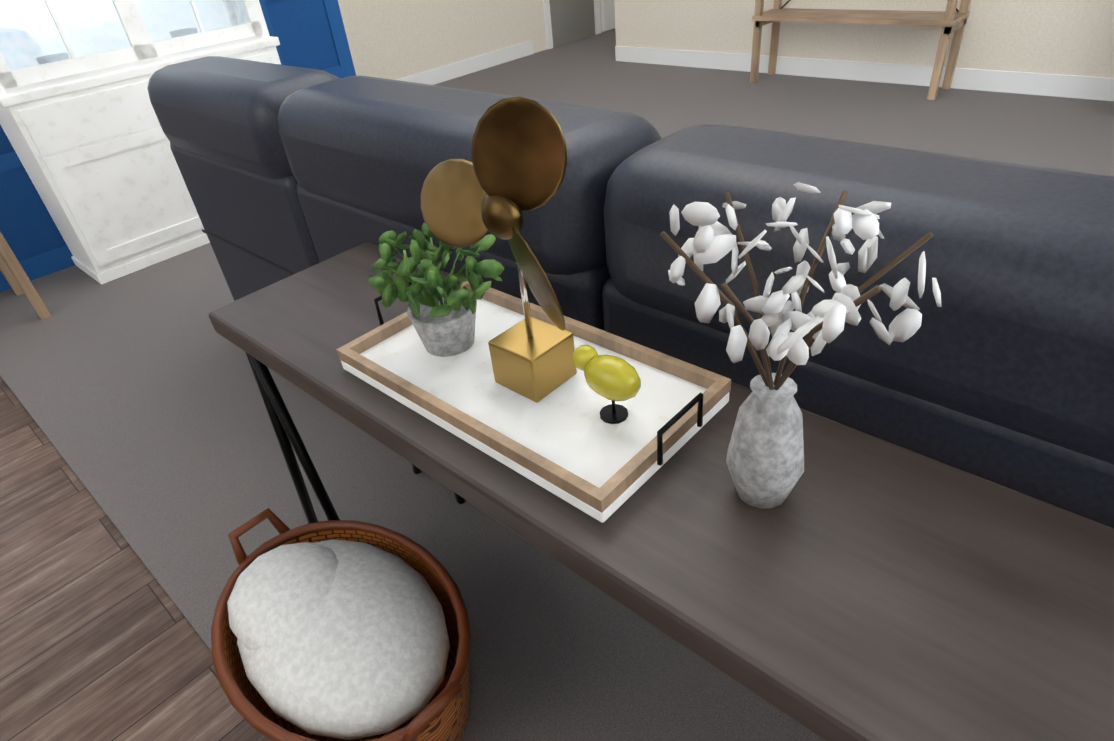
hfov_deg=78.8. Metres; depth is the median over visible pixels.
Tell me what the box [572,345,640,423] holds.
bird
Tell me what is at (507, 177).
decorative piece
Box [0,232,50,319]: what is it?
wood chair
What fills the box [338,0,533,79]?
wall
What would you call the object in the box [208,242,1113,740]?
console table
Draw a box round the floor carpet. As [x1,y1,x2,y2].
[0,29,1113,740]
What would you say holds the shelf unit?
on the floor carpet
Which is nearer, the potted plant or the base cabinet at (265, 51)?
the potted plant
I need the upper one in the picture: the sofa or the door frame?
the door frame
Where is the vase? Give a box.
[660,182,940,508]
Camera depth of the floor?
1.65 m
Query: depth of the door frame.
7.19 m
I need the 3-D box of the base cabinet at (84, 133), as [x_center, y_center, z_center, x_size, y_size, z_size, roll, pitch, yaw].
[-2.152,-0.977,3.356,0.398,0.840,0.674,24,45,36]
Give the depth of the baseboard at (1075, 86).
4.87 m
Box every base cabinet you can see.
[0,60,209,284]
[148,40,280,64]
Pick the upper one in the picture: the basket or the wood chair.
the wood chair
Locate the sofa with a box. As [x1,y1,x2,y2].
[147,56,1113,527]
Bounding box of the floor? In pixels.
[0,376,272,740]
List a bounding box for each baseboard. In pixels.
[397,40,532,84]
[615,46,1113,100]
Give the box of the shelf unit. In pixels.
[750,0,970,99]
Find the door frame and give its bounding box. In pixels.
[542,0,614,48]
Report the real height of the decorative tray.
0.083 m
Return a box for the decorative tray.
[336,281,730,522]
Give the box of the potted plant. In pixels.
[367,223,503,356]
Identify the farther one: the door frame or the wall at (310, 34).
the door frame
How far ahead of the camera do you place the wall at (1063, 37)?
4.74 m
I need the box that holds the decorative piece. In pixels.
[420,96,576,402]
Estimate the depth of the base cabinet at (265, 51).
3.39 m
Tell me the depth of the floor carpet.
2.21 m
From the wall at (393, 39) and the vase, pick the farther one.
the wall at (393, 39)
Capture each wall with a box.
[0,0,355,291]
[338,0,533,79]
[526,0,1113,77]
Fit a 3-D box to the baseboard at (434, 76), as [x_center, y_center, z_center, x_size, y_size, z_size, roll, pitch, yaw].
[-1.221,-2.627,6.146,0.014,0.140,2.900,24,45,36]
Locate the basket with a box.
[211,508,470,740]

